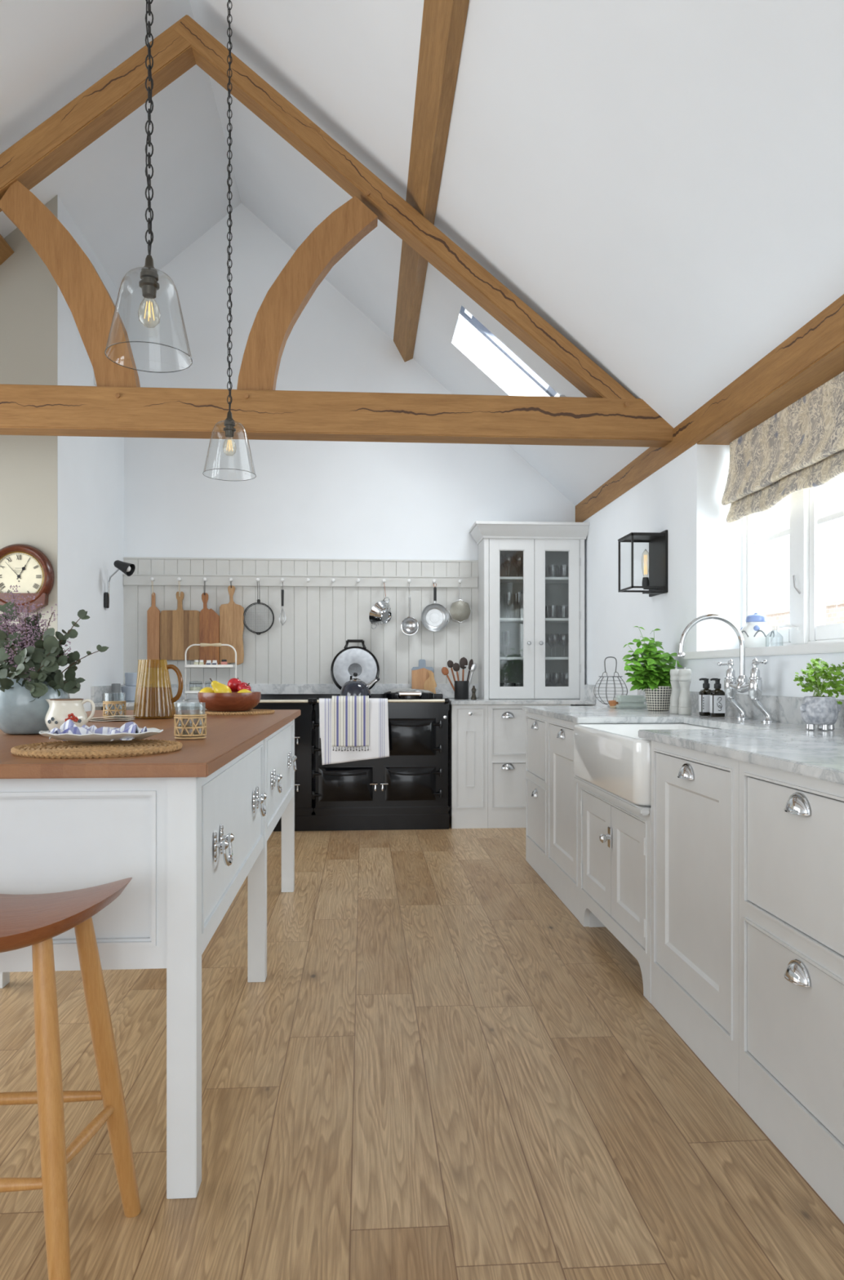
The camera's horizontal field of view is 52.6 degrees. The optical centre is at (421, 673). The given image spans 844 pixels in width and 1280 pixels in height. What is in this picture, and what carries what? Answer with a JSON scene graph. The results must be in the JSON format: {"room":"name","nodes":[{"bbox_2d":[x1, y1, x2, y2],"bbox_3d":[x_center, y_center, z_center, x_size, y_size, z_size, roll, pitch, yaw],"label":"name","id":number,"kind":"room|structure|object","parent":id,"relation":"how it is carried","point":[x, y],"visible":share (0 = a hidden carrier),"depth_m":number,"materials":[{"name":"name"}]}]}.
{"room":"kitchen","nodes":[
{"label":"kitchen","id":0,"kind":"room"},
{"bbox_2d":[0,195,57,639],"bbox_3d":[-3.070,-0.881,5.109,1.780,3.981,0.154,0,0,-4],"label":"wall","id":1,"kind":"structure","parent":0,"point":[15,273],"depth_m":5.08,"materials":[{"name":"paint"}]},
{"bbox_2d":[0,543,54,613],"bbox_3d":[-2.382,-0.566,5.045,0.392,0.411,0.062,0,0,-4],"label":"wall clock","id":2,"kind":"object","parent":1,"relation":"attached to","point":[26,566],"visible":0.89,"depth_m":5.04,"materials":[{"name":"brown wood"}]},
{"bbox_2d":[57,195,124,711],"bbox_3d":[-2.302,-0.886,5.828,0.150,3.991,1.475,0,0,-4],"label":"wall","id":3,"kind":"structure","parent":0,"point":[91,469],"depth_m":5.65,"materials":[{"name":"paint"}]},
{"bbox_2d":[103,560,135,608],"bbox_3d":[-2.127,-0.627,5.956,0.296,0.324,0.098,0,0,28],"label":"wall spotlight","id":4,"kind":"object","parent":3,"relation":"attached to","point":[126,568],"visible":1,"depth_m":5.93,"materials":[{"name":"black metal"}]},
{"bbox_2d":[124,203,575,815],"bbox_3d":[-0.395,-1.251,6.724,3.820,4.762,0.150,0,0,-4],"label":"wall","id":5,"kind":"structure","parent":0,"point":[317,500],"depth_m":6.60,"materials":[{"name":"paint"}]},
{"bbox_2d":[90,684,478,702],"bbox_3d":[-0.891,0.136,6.213,2.720,0.115,0.800,0,0,-4],"label":"trim","id":6,"kind":"structure","parent":5,"relation":"attached to","point":[98,693],"depth_m":6.58,"materials":[{"name":"stone"}]},
{"bbox_2d":[123,559,478,684],"bbox_3d":[-0.915,-0.399,6.604,2.725,0.953,0.018,0,0,-4],"label":"panelling","id":7,"kind":"structure","parent":5,"relation":"attached to","point":[319,622],"depth_m":6.60,"materials":[{"name":"wood"}]},
{"bbox_2d":[123,556,478,562],"bbox_3d":[-0.915,-0.882,6.601,2.725,0.015,0.024,0,0,-4],"label":"trim","id":8,"kind":"structure","parent":5,"relation":"attached to","point":[124,557],"depth_m":6.59,"materials":[{"name":"wood"}]},
{"bbox_2d":[123,573,478,587],"bbox_3d":[-0.914,-0.717,6.552,2.715,0.086,0.084,0,0,-4],"label":"peg rail","id":9,"kind":"object","parent":5,"relation":"attached to","point":[175,580],"visible":1,"depth_m":6.57,"materials":[{"name":"wood"}]},
{"bbox_2d":[146,582,159,667],"bbox_3d":[-2.034,-0.387,6.462,0.094,0.678,0.047,0,0,-4],"label":"chopping board","id":10,"kind":"object","parent":9,"relation":"hanging from","point":[153,613],"visible":1,"depth_m":6.46,"materials":[{"name":"brown wood"}]},
{"bbox_2d":[160,587,199,660],"bbox_3d":[-1.835,-0.415,6.476,0.301,0.621,0.047,0,0,-4],"label":"chopping board","id":11,"kind":"object","parent":9,"relation":"hanging from","point":[179,628],"visible":1,"depth_m":6.47,"materials":[{"name":"brown wood"}]},
{"bbox_2d":[199,581,219,664],"bbox_3d":[-1.614,-0.392,6.487,0.147,0.668,0.055,0,0,-4],"label":"chopping board","id":12,"kind":"object","parent":9,"relation":"hanging from","point":[209,620],"visible":0.82,"depth_m":6.46,"materials":[{"name":"brown wood"}]},
{"bbox_2d":[219,581,244,665],"bbox_3d":[-1.450,-0.397,6.502,0.183,0.658,0.047,0,0,-4],"label":"chopping board","id":13,"kind":"object","parent":9,"relation":"hanging from","point":[231,614],"visible":0.94,"depth_m":6.50,"materials":[{"name":"brown"}]},
{"bbox_2d":[243,581,274,635],"bbox_3d":[-1.248,-0.512,6.518,0.239,0.428,0.023,0,0,-4],"label":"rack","id":14,"kind":"object","parent":9,"relation":"hanging from","point":[257,633],"visible":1,"depth_m":6.51,"materials":[{"name":"metal"}]},
{"bbox_2d":[279,582,286,625],"bbox_3d":[-1.066,-0.546,6.527,0.054,0.353,0.052,0,0,-4],"label":"whisk","id":15,"kind":"object","parent":9,"relation":"hanging from","point":[282,590],"visible":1,"depth_m":6.52,"materials":[{"name":"metal"}]},
{"bbox_2d":[368,586,391,629],"bbox_3d":[-0.308,-0.534,6.537,0.163,0.382,0.196,0,0,21],"label":"colander","id":16,"kind":"object","parent":9,"relation":"hanging from","point":[380,613],"visible":1,"depth_m":6.49,"materials":[{"name":"silver metal"}]},
{"bbox_2d":[368,600,391,625],"bbox_3d":[-0.302,-0.453,6.522,0.071,0.208,0.208,34,12,38],"label":"bowl","id":17,"kind":"object","parent":16,"relation":"on","point":[380,613],"depth_m":6.48,"materials":[{"name":"silver metal"}]},
{"bbox_2d":[400,582,418,635],"bbox_3d":[-0.095,-0.511,6.595,0.136,0.423,0.050,0,0,-4],"label":"ladle","id":18,"kind":"object","parent":9,"relation":"hanging from","point":[410,625],"visible":1,"depth_m":6.60,"materials":[{"name":"silver metal"}]},
{"bbox_2d":[421,582,448,631],"bbox_3d":[0.100,-0.526,6.625,0.220,0.397,0.056,0,0,-4],"label":"saucepan","id":19,"kind":"object","parent":9,"relation":"hanging from","point":[434,616],"visible":1,"depth_m":6.64,"materials":[{"name":"metal"}]},
{"bbox_2d":[448,588,471,622],"bbox_3d":[0.297,-0.562,6.609,0.182,0.333,0.031,0,0,-4],"label":"mesh strainer","id":20,"kind":"object","parent":9,"relation":"hanging from","point":[460,611],"visible":1,"depth_m":6.61,"materials":[{"name":"metal"}]},
{"bbox_2d":[0,815,843,1279],"bbox_3d":[-0.859,1.135,0.823,5.600,0.050,11.760,0,0,-4],"label":"floor","id":21,"kind":"structure","parent":0,"point":[435,1070],"depth_m":2.17,"materials":[{"name":"brown wood"}]},
{"bbox_2d":[0,877,141,1279],"bbox_3d":[-0.802,0.754,1.603,0.490,0.716,0.312,0,0,-4],"label":"bar stool","id":22,"kind":"object","parent":21,"relation":"on","point":[33,920],"visible":1,"depth_m":1.53,"materials":[{"name":"brown wood"}]},
{"bbox_2d":[0,709,300,1199],"bbox_3d":[-1.055,0.647,3.065,1.038,0.925,2.660,0,0,-4],"label":"kitchen island","id":23,"kind":"object","parent":21,"relation":"on","point":[188,825],"visible":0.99,"depth_m":1.81,"materials":[{"name":"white wood"}]},
{"bbox_2d":[0,709,300,778],"bbox_3d":[-1.055,0.200,3.065,1.038,0.030,2.660,0,0,-4],"label":"island countertop","id":24,"kind":"structure","parent":23,"relation":"on","point":[228,736],"depth_m":2.01,"materials":[{"name":"brown wood"}]},
{"bbox_2d":[0,677,70,734],"bbox_3d":[-1.215,0.097,2.643,0.232,0.174,0.232,0,0,-4],"label":"ceramic vase","id":25,"kind":"object","parent":24,"relation":"on","point":[19,715],"visible":0.54,"depth_m":2.54,"materials":[{"name":"ceramic"}]},
{"bbox_2d":[0,584,109,702],"bbox_3d":[-1.200,-0.062,2.615,0.410,0.433,0.241,0,0,21],"label":"flower arrangement","id":26,"kind":"object","parent":25,"relation":"in","point":[33,655],"visible":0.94,"depth_m":2.60,"materials":[{"name":"green plant"}]},
{"bbox_2d":[44,697,95,730],"bbox_3d":[-1.062,0.129,2.550,0.124,0.110,0.122,0,0,40],"label":"milk jug","id":27,"kind":"object","parent":24,"relation":"on","point":[60,710],"visible":0.88,"depth_m":2.51,"materials":[{"name":"white ceramic"}]},
{"bbox_2d":[10,738,182,758],"bbox_3d":[-0.775,0.178,2.051,0.384,0.018,0.384,0,0,-25],"label":"placemat","id":28,"kind":"object","parent":24,"relation":"on","point":[59,749],"visible":0.97,"depth_m":1.99,"materials":[{"name":"wicker"}]},
{"bbox_2d":[39,727,163,742],"bbox_3d":[-0.805,0.155,2.150,0.298,0.027,0.244,0,0,-4],"label":"dinner plate","id":29,"kind":"object","parent":28,"relation":"on","point":[93,737],"visible":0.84,"depth_m":2.06,"materials":[{"name":"ceramic"}]},
{"bbox_2d":[48,719,146,741],"bbox_3d":[-0.810,0.140,2.152,0.213,0.050,0.168,0,0,0],"label":"napkin","id":30,"kind":"object","parent":29,"relation":"on","point":[68,726],"visible":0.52,"depth_m":2.13,"materials":[{"name":"blue fabric"}]},
{"bbox_2d":[89,715,136,721],"bbox_3d":[-1.250,0.174,3.349,0.220,0.019,0.114,0,0,-4],"label":"napkin","id":31,"kind":"object","parent":24,"relation":"on","point":[126,717],"visible":0.66,"depth_m":3.33,"materials":[{"name":"beige fabric"}]},
{"bbox_2d":[102,693,126,718],"bbox_3d":[-1.269,0.131,3.521,0.091,0.103,0.091,0,0,-4],"label":"tumbler","id":32,"kind":"object","parent":24,"relation":"on","point":[106,703],"visible":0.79,"depth_m":3.50,"materials":[{"name":"clear glass"}]},
{"bbox_2d":[133,659,182,719],"bbox_3d":[-1.113,0.062,3.553,0.169,0.242,0.171,0,0,42],"label":"pitcher","id":33,"kind":"object","parent":24,"relation":"on","point":[152,703],"visible":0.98,"depth_m":3.50,"materials":[{"name":"orange glass"}]},
{"bbox_2d":[173,702,206,739],"bbox_3d":[-0.657,0.132,2.421,0.090,0.100,0.090,0,0,-4],"label":"tumbler","id":34,"kind":"object","parent":24,"relation":"on","point":[183,735],"visible":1,"depth_m":2.40,"materials":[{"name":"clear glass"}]},
{"bbox_2d":[199,709,275,715],"bbox_3d":[-0.861,0.178,3.980,0.344,0.018,0.344,0,0,-21],"label":"placemat","id":35,"kind":"object","parent":24,"relation":"on","point":[253,712],"visible":0.78,"depth_m":3.85,"materials":[{"name":"wicker"}]},
{"bbox_2d":[197,691,261,711],"bbox_3d":[-0.894,0.129,3.968,0.288,0.088,0.288,0,0,-4],"label":"fruit bowl","id":36,"kind":"object","parent":35,"relation":"on","point":[233,701],"visible":0.94,"depth_m":3.86,"materials":[{"name":"brown wood"}]},
{"bbox_2d":[199,687,214,693],"bbox_3d":[-0.993,0.087,3.941,0.061,0.052,0.061,0,0,41],"label":"lemon","id":37,"kind":"object","parent":36,"relation":"in","point":[206,690],"visible":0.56,"depth_m":3.92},
{"bbox_2d":[209,678,231,693],"bbox_3d":[-0.921,0.071,3.928,0.089,0.105,0.075,0,0,14],"label":"pear","id":38,"kind":"object","parent":36,"relation":"in","point":[218,687],"visible":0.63,"depth_m":3.90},
{"bbox_2d":[227,677,241,692],"bbox_3d":[-0.875,0.052,3.990,0.069,0.067,0.068,0,0,13],"label":"pomegranate","id":39,"kind":"object","parent":36,"relation":"in","point":[233,683],"visible":0.83,"depth_m":3.96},
{"bbox_2d":[237,682,251,691],"bbox_3d":[-0.823,0.069,3.952,0.062,0.062,0.063,0,0,21],"label":"apple","id":40,"kind":"object","parent":36,"relation":"in","point":[242,686],"visible":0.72,"depth_m":3.93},
{"bbox_2d":[102,706,207,710],"bbox_3d":[-1.770,0.666,6.219,0.945,0.888,0.527,0,0,-4],"label":"base cabinet","id":41,"kind":"object","parent":21,"relation":"on","point":[106,708],"visible":0.02,"depth_m":5.99,"materials":[{"name":"wood"}]},
{"bbox_2d":[91,698,203,706],"bbox_3d":[-1.767,0.207,6.140,0.959,0.028,0.774,0,0,-4],"label":"countertop","id":42,"kind":"structure","parent":41,"relation":"on","point":[195,702],"depth_m":5.77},
{"bbox_2d":[111,683,120,701],"bbox_3d":[-2.121,0.129,5.918,0.060,0.125,0.060,0,0,-4],"label":"canister","id":43,"kind":"object","parent":42,"relation":"on","point":[116,687],"visible":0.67,"depth_m":5.89,"materials":[{"name":"metal"}]},
{"bbox_2d":[120,685,146,701],"bbox_3d":[-2.052,0.139,6.073,0.170,0.105,0.170,0,0,-4],"label":"tin","id":44,"kind":"object","parent":42,"relation":"on","point":[130,691],"visible":0.69,"depth_m":6.00,"materials":[{"name":"grey metal"}]},
{"bbox_2d":[124,672,146,685],"bbox_3d":[-2.039,0.038,6.074,0.146,0.095,0.146,0,0,-4],"label":"tin","id":45,"kind":"object","parent":44,"relation":"on","point":[131,678],"visible":0.94,"depth_m":6.01,"materials":[{"name":"metal"}]},
{"bbox_2d":[182,643,236,701],"bbox_3d":[-1.517,-0.015,6.130,0.368,0.413,0.140,0,0,-4],"label":"rack","id":46,"kind":"object","parent":42,"relation":"on","point":[200,644],"visible":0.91,"depth_m":6.07,"materials":[{"name":"white metal"}]},
{"bbox_2d":[184,664,235,667],"bbox_3d":[-1.517,-0.054,6.130,0.344,0.022,0.140,0,0,-4],"label":"shelf","id":47,"kind":"object","parent":46,"relation":"attached to","point":[185,665],"depth_m":6.06,"materials":[{"name":"white metal"}]},
{"bbox_2d":[252,693,450,831],"bbox_3d":[-0.549,0.632,6.271,1.478,0.955,0.676,0,0,-4],"label":"range cooker","id":48,"kind":"object","parent":21,"relation":"on","point":[407,788],"visible":0.62,"depth_m":6.04,"materials":[{"name":"black metal"}]},
{"bbox_2d":[332,695,368,751],"bbox_3d":[-0.499,0.345,5.951,0.255,0.384,0.083,0,0,-4],"label":"tea towel","id":49,"kind":"object","parent":48,"relation":"hanging from","point":[350,713],"visible":1,"depth_m":5.92,"materials":[{"name":"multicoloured fabric"}]},
{"bbox_2d":[257,697,450,705],"bbox_3d":[-0.552,0.205,6.316,1.478,0.034,0.582,0,0,-4],"label":"cooktop","id":50,"kind":"object","parent":48,"relation":"in","point":[260,704],"depth_m":6.06,"materials":[{"name":"black metal"}]},
{"bbox_2d":[319,697,389,764],"bbox_3d":[-0.472,0.402,5.953,0.489,0.463,0.049,0,0,-4],"label":"tea towel","id":51,"kind":"object","parent":48,"relation":"hanging from","point":[379,743],"visible":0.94,"depth_m":5.94,"materials":[{"name":"white fabric"}]},
{"bbox_2d":[330,639,379,689],"bbox_3d":[-0.509,-0.053,6.497,0.372,0.420,0.092,0,0,-4],"label":"lid","id":52,"kind":"object","parent":48,"relation":"attached to","point":[349,660],"visible":0.87,"depth_m":6.48,"materials":[{"name":"silver metal"}]},
{"bbox_2d":[340,672,379,697],"bbox_3d":[-0.471,0.089,6.174,0.255,0.198,0.228,0,0,34],"label":"kettle","id":53,"kind":"object","parent":48,"relation":"on","point":[354,686],"visible":0.75,"depth_m":6.11,"materials":[{"name":"metal"}]},
{"bbox_2d":[383,688,434,699],"bbox_3d":[-0.097,0.145,6.264,0.372,0.084,0.400,0,0,-4],"label":"lid","id":54,"kind":"object","parent":48,"relation":"on","point":[398,693],"visible":0.96,"depth_m":6.13,"materials":[{"name":"silver metal"}]},
{"bbox_2d":[411,659,434,688],"bbox_3d":[0.005,0.021,6.596,0.172,0.265,0.026,0,0,-4],"label":"chopping board","id":55,"kind":"object","parent":48,"relation":"on","point":[420,674],"visible":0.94,"depth_m":6.59,"materials":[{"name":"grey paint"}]},
{"bbox_2d":[423,670,436,693],"bbox_3d":[0.062,0.062,6.570,0.100,0.182,0.026,0,0,-4],"label":"chopping board","id":56,"kind":"object","parent":48,"relation":"on","point":[430,684],"visible":0.91,"depth_m":6.56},
{"bbox_2d":[448,704,488,828],"bbox_3d":[0.327,0.666,6.363,0.260,0.888,0.530,0,0,-4],"label":"base cabinet","id":57,"kind":"object","parent":21,"relation":"on","point":[468,724],"visible":0.99,"depth_m":6.13,"materials":[{"name":"white wood"}]},
{"bbox_2d":[488,704,570,828],"bbox_3d":[0.759,0.666,6.394,0.604,0.888,0.527,0,0,-4],"label":"base cabinet","id":58,"kind":"object","parent":21,"relation":"on","point":[506,722],"visible":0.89,"depth_m":6.15,"materials":[{"name":"white wood"}]},
{"bbox_2d":[448,698,595,704],"bbox_3d":[0.713,0.206,6.414,1.051,0.029,0.569,0,0,-4],"label":"countertop","id":59,"kind":"structure","parent":58,"relation":"on","point":[478,701],"depth_m":6.14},
{"bbox_2d":[454,680,468,699],"bbox_3d":[0.299,0.122,6.456,0.108,0.138,0.108,0,0,-4],"label":"utensil crock","id":60,"kind":"object","parent":59,"relation":"on","point":[461,687],"visible":1,"depth_m":6.41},
{"bbox_2d":[441,666,454,691],"bbox_3d":[0.213,0.064,6.450,0.134,0.233,0.014,0,0,-4],"label":"wooden spoon","id":61,"kind":"object","parent":60,"relation":"in","point":[445,671],"visible":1,"depth_m":6.45,"materials":[{"name":"brown wood"}]},
{"bbox_2d":[459,657,467,680],"bbox_3d":[0.315,0.025,6.470,0.064,0.307,0.018,0,0,-4],"label":"wooden spoon","id":62,"kind":"object","parent":60,"relation":"in","point":[463,661],"visible":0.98,"depth_m":6.46,"materials":[{"name":"brown wood"}]},
{"bbox_2d":[469,520,589,699],"bbox_3d":[0.806,-0.467,6.509,0.850,1.317,0.404,0,0,-4],"label":"cabinet","id":63,"kind":"object","parent":59,"relation":"on","point":[541,544],"visible":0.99,"depth_m":6.40,"materials":[{"name":"white paint"}]},
{"bbox_2d":[499,576,568,583],"bbox_3d":[0.829,-0.722,6.563,0.714,0.018,0.261,0,0,-4],"label":"shelf","id":64,"kind":"object","parent":63,"relation":"attached to","point":[503,580],"depth_m":6.48,"materials":[{"name":"white paint"}]},
{"bbox_2d":[499,617,568,622],"bbox_3d":[0.829,-0.412,6.563,0.714,0.018,0.261,0,0,-4],"label":"shelf","id":65,"kind":"object","parent":63,"relation":"attached to","point":[501,620],"depth_m":6.47,"materials":[{"name":"white paint"}]},
{"bbox_2d":[499,657,568,660],"bbox_3d":[0.829,-0.118,6.563,0.714,0.018,0.261,0,0,-4],"label":"shelf","id":66,"kind":"object","parent":63,"relation":"attached to","point":[500,658],"depth_m":6.44,"materials":[{"name":"white paint"}]},
{"bbox_2d":[525,711,547,884],"bbox_3d":[0.905,0.666,4.804,0.587,0.888,0.600,0,0,-4],"label":"base cabinet","id":67,"kind":"object","parent":21,"relation":"on","point":[536,725],"visible":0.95,"depth_m":4.75,"materials":[{"name":"white wood"}]},
{"bbox_2d":[573,775,651,1003],"bbox_3d":[1.003,0.782,3.365,0.627,0.656,0.943,0,0,-4],"label":"base cabinet","id":68,"kind":"object","parent":21,"relation":"on","point":[615,832],"visible":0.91,"depth_m":3.24,"materials":[{"name":"white wood"}]},
{"bbox_2d":[547,716,697,920],"bbox_3d":[0.949,0.666,4.173,0.587,0.888,0.662,0,0,-4],"label":"base cabinet","id":69,"kind":"object","parent":21,"relation":"on","point":[563,792],"visible":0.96,"depth_m":4.15,"materials":[{"name":"white wood"}]},
{"bbox_2d":[651,740,738,1102],"bbox_3d":[1.060,0.666,2.558,0.587,0.888,0.673,0,0,-4],"label":"base cabinet","id":70,"kind":"object","parent":21,"relation":"on","point":[695,794],"visible":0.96,"depth_m":2.50,"materials":[{"name":"white wood"}]},
{"bbox_2d":[738,760,843,1223],"bbox_3d":[1.106,0.666,1.901,0.587,0.888,0.641,0,0,-4],"label":"base cabinet","id":71,"kind":"object","parent":21,"relation":"on","point":[791,825],"visible":0.98,"depth_m":1.92,"materials":[{"name":"white wood"}]},
{"bbox_3d":[1.161,0.666,1.263,0.565,0.888,0.639,0,0,-4],"label":"cabinet","id":72,"kind":"object","parent":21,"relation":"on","visible":0},
{"bbox_2d":[522,706,843,785],"bbox_3d":[1.107,0.207,3.041,0.729,0.028,4.195,0,0,-4],"label":"countertop","id":73,"kind":"structure","parent":72,"relation":"on","point":[792,748],"depth_m":2.65,"materials":[{"name":"stone"}]},
{"bbox_2d":[593,656,627,706],"bbox_3d":[1.102,0.045,4.988,0.200,0.293,0.200,0,0,-4],"label":"basket","id":74,"kind":"object","parent":73,"relation":"on","point":[620,683],"visible":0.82,"depth_m":4.98,"materials":[{"name":"grey metal"}]},
{"bbox_2d":[613,694,646,708],"bbox_3d":[1.168,0.156,4.792,0.176,0.072,0.110,0,0,-4],"label":"butter dish","id":75,"kind":"object","parent":73,"relation":"on","point":[624,701],"visible":0.87,"depth_m":4.75,"materials":[{"name":"green ceramic"}]},
{"bbox_2d":[614,704,646,708],"bbox_3d":[1.168,0.181,4.792,0.176,0.022,0.110,0,0,-4],"label":"tray","id":76,"kind":"object","parent":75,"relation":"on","point":[618,706],"depth_m":4.74,"materials":[{"name":"white ceramic"}]},
{"bbox_2d":[573,723,717,805],"bbox_3d":[0.964,0.337,3.373,0.532,0.226,0.933,0,0,-4],"label":"sink","id":77,"kind":"object","parent":73,"relation":"in","point":[613,758],"visible":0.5,"depth_m":3.23,"materials":[{"name":"ceramic"}]},
{"bbox_2d":[644,685,671,711],"bbox_3d":[1.245,0.128,4.497,0.144,0.128,0.144,0,0,-4],"label":"plant pot","id":78,"kind":"object","parent":73,"relation":"on","point":[659,700],"visible":0.84,"depth_m":4.44,"materials":[{"name":"ceramic"}]},
{"bbox_2d":[622,626,683,691],"bbox_3d":[1.207,-0.073,4.507,0.339,0.359,0.254,0,0,-4],"label":"basil plant","id":79,"kind":"object","parent":78,"relation":"in","point":[653,673],"visible":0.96,"depth_m":4.45,"materials":[{"name":"green plant"}]},
{"bbox_2d":[669,666,680,714],"bbox_3d":[1.225,0.080,4.114,0.060,0.225,0.060,0,0,-4],"label":"pepper mill","id":80,"kind":"object","parent":73,"relation":"on","point":[674,676],"visible":0.74,"depth_m":4.09,"materials":[{"name":"wood"}]},
{"bbox_2d":[678,666,691,715],"bbox_3d":[1.240,0.080,4.025,0.060,0.225,0.060,0,0,-4],"label":"salt mill","id":81,"kind":"object","parent":73,"relation":"on","point":[685,700],"visible":1,"depth_m":4.00,"materials":[{"name":"wood"}]},
{"bbox_2d":[698,678,711,715],"bbox_3d":[1.307,0.105,3.929,0.063,0.173,0.044,0,0,-4],"label":"soap bottle","id":82,"kind":"object","parent":73,"relation":"on","point":[704,694],"visible":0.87,"depth_m":3.91,"materials":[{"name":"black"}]},
{"bbox_2d":[710,678,725,716],"bbox_3d":[1.325,0.105,3.829,0.063,0.173,0.044,0,0,-4],"label":"soap bottle","id":83,"kind":"object","parent":73,"relation":"on","point":[717,697],"visible":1,"depth_m":3.81,"materials":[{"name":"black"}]},
{"bbox_2d":[716,697,722,711],"bbox_3d":[1.327,0.135,3.809,0.025,0.063,0.002,0,0,-4],"label":"label","id":84,"kind":"object","parent":83,"relation":"attached to","point":[719,700],"depth_m":3.81,"materials":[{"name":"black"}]},
{"bbox_2d":[676,613,776,722],"bbox_3d":[1.235,-0.028,3.528,0.359,0.440,0.337,0,0,-4],"label":"tap","id":85,"kind":"object","parent":73,"relation":"on","point":[754,686],"visible":1,"depth_m":3.53,"materials":[{"name":"silver metal"}]},
{"bbox_2d":[800,696,841,730],"bbox_3d":[1.365,0.135,2.931,0.119,0.114,0.119,0,0,41],"label":"plant pot","id":86,"kind":"object","parent":73,"relation":"on","point":[822,712],"visible":0.98,"depth_m":2.89,"materials":[{"name":"stone"}]},
{"bbox_2d":[793,657,843,704],"bbox_3d":[1.393,0.038,2.939,0.215,0.188,0.102,0,0,-4],"label":"plant","id":87,"kind":"object","parent":86,"relation":"in","point":[815,680],"visible":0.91,"depth_m":2.94,"materials":[{"name":"green plant"}]},
{"bbox_2d":[0,0,843,505],"bbox_3d":[-0.884,-2.429,0.821,5.750,2.846,11.760,0,0,-4],"label":"ceiling","id":88,"kind":"structure","parent":0,"point":[660,183],"depth_m":3.87,"materials":[{"name":"paint"}]},
{"bbox_2d":[104,0,192,373],"bbox_3d":[-0.752,-2.105,2.354,0.230,2.469,0.230,0,0,-29],"label":"pendant light","id":89,"kind":"object","parent":88,"relation":"hanging from","point":[149,285],"visible":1,"depth_m":2.35,"materials":[{"name":"clear glass"}]},
{"bbox_2d":[202,0,256,480],"bbox_3d":[-0.850,-2.109,3.770,0.230,2.462,0.230,0,0,21],"label":"pendant light","id":90,"kind":"object","parent":88,"relation":"hanging from","point":[229,424],"visible":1,"depth_m":3.77,"materials":[{"name":"clear glass"}]},
{"bbox_2d":[393,0,469,361],"bbox_3d":[0.253,-2.518,0.860,0.153,0.166,11.680,0,0,-4],"label":"purlin","id":91,"kind":"object","parent":88,"relation":"attached to","point":[443,21],"visible":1,"depth_m":3.91,"materials":[{"name":"brown wood"}]},
{"bbox_2d":[459,305,565,396],"bbox_3d":[0.585,-2.121,5.569,0.751,0.917,0.650,0,0,-4],"label":"window","id":92,"kind":"structure","parent":88,"relation":"attached to","point":[465,313],"depth_m":5.85,"materials":[{"name":"white paint"}]},
{"bbox_2d":[575,295,843,728],"bbox_3d":[1.785,-0.125,1.006,0.340,2.470,11.760,0,0,-4],"label":"wall","id":93,"kind":"structure","parent":0,"point":[683,497],"depth_m":4.53,"materials":[{"name":"paint"}]},
{"bbox_2d":[584,684,595,700],"bbox_3d":[1.239,0.137,6.295,0.020,0.113,0.270,0,0,-4],"label":"trim","id":94,"kind":"structure","parent":93,"relation":"attached to","point":[588,689],"depth_m":6.26,"materials":[{"name":"stone"}]},
{"bbox_2d":[617,529,667,596],"bbox_3d":[1.248,-0.620,4.843,0.202,0.350,0.280,0,0,-4],"label":"wall lantern","id":95,"kind":"object","parent":93,"relation":"attached to","point":[656,583],"visible":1,"depth_m":4.82,"materials":[{"name":"metal"}]},
{"bbox_2d":[575,293,843,522],"bbox_3d":[1.744,-1.246,0.953,0.260,0.175,11.660,0,0,-4],"label":"wall plate","id":96,"kind":"object","parent":93,"relation":"attached to","point":[813,355],"visible":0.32,"depth_m":3.73,"materials":[{"name":"brown wood"}]},
{"bbox_2d":[637,688,843,728],"bbox_3d":[1.667,0.160,0.165,0.013,0.140,10.100,0,0,-4],"label":"backsplash","id":97,"kind":"structure","parent":93,"relation":"attached to","point":[782,708],"depth_m":3.48,"materials":[{"name":"stone"}]},
{"bbox_2d":[683,641,843,659],"bbox_3d":[1.563,-0.093,3.376,0.275,0.037,2.120,0,0,-4],"label":"window sill","id":98,"kind":"structure","parent":93,"relation":"attached to","point":[837,646],"depth_m":3.44,"materials":[{"name":"white paint"}]},
{"bbox_2d":[740,612,773,648],"bbox_3d":[1.534,-0.198,3.915,0.151,0.170,0.152,0,0,-4],"label":"ginger jar","id":99,"kind":"object","parent":98,"relation":"on","point":[754,633],"visible":0.87,"depth_m":3.87,"materials":[{"name":"ceramic"}]},
{"bbox_2d":[742,483,843,646],"bbox_3d":[1.705,-0.650,3.325,0.110,1.120,2.000,0,0,-4],"label":"window","id":100,"kind":"structure","parent":93,"relation":"in","point":[808,519],"depth_m":3.71,"materials":[{"name":"white paint"}]},
{"bbox_2d":[721,371,843,628],"bbox_3d":[1.615,-0.690,3.322,0.100,0.937,1.925,0,0,-4],"label":"blind","id":101,"kind":"object","parent":100,"relation":"attached to","point":[801,446],"visible":1,"depth_m":3.67,"materials":[{"name":"fabric"}]},
{"bbox_3d":[-3.663,-0.140,-0.085,0.120,2.500,10.335,0,0,-4],"label":"wall","id":102,"kind":"structure","parent":0,"visible":0},
{"bbox_2d":[0,14,673,447],"bbox_3d":[-1.708,-2.048,4.481,6.210,2.786,0.164,0,0,-4],"label":"roof truss","id":103,"kind":"object","parent":102,"relation":"on","point":[610,415],"visible":0.96,"depth_m":4.50,"materials":[{"name":"brown wood"}]},
{"bbox_2d":[0,234,13,265],"bbox_3d":[-2.189,-2.505,-0.024,0.230,0.170,10.255,0,0,-4],"label":"purlin","id":104,"kind":"object","parent":103,"relation":"on","point":[6,251],"visible":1,"depth_m":5.02,"materials":[{"name":"brown wood"}]},
{"label":"outside","id":105,"kind":"structure","parent":0,"visible":0},
{"bbox_2d":[762,600,843,630],"bbox_3d":[5.396,0.095,10.397,0.260,2.030,12.000,0,0,-4],"label":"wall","id":106,"kind":"structure","parent":105,"point":[834,610],"depth_m":11.99,"materials":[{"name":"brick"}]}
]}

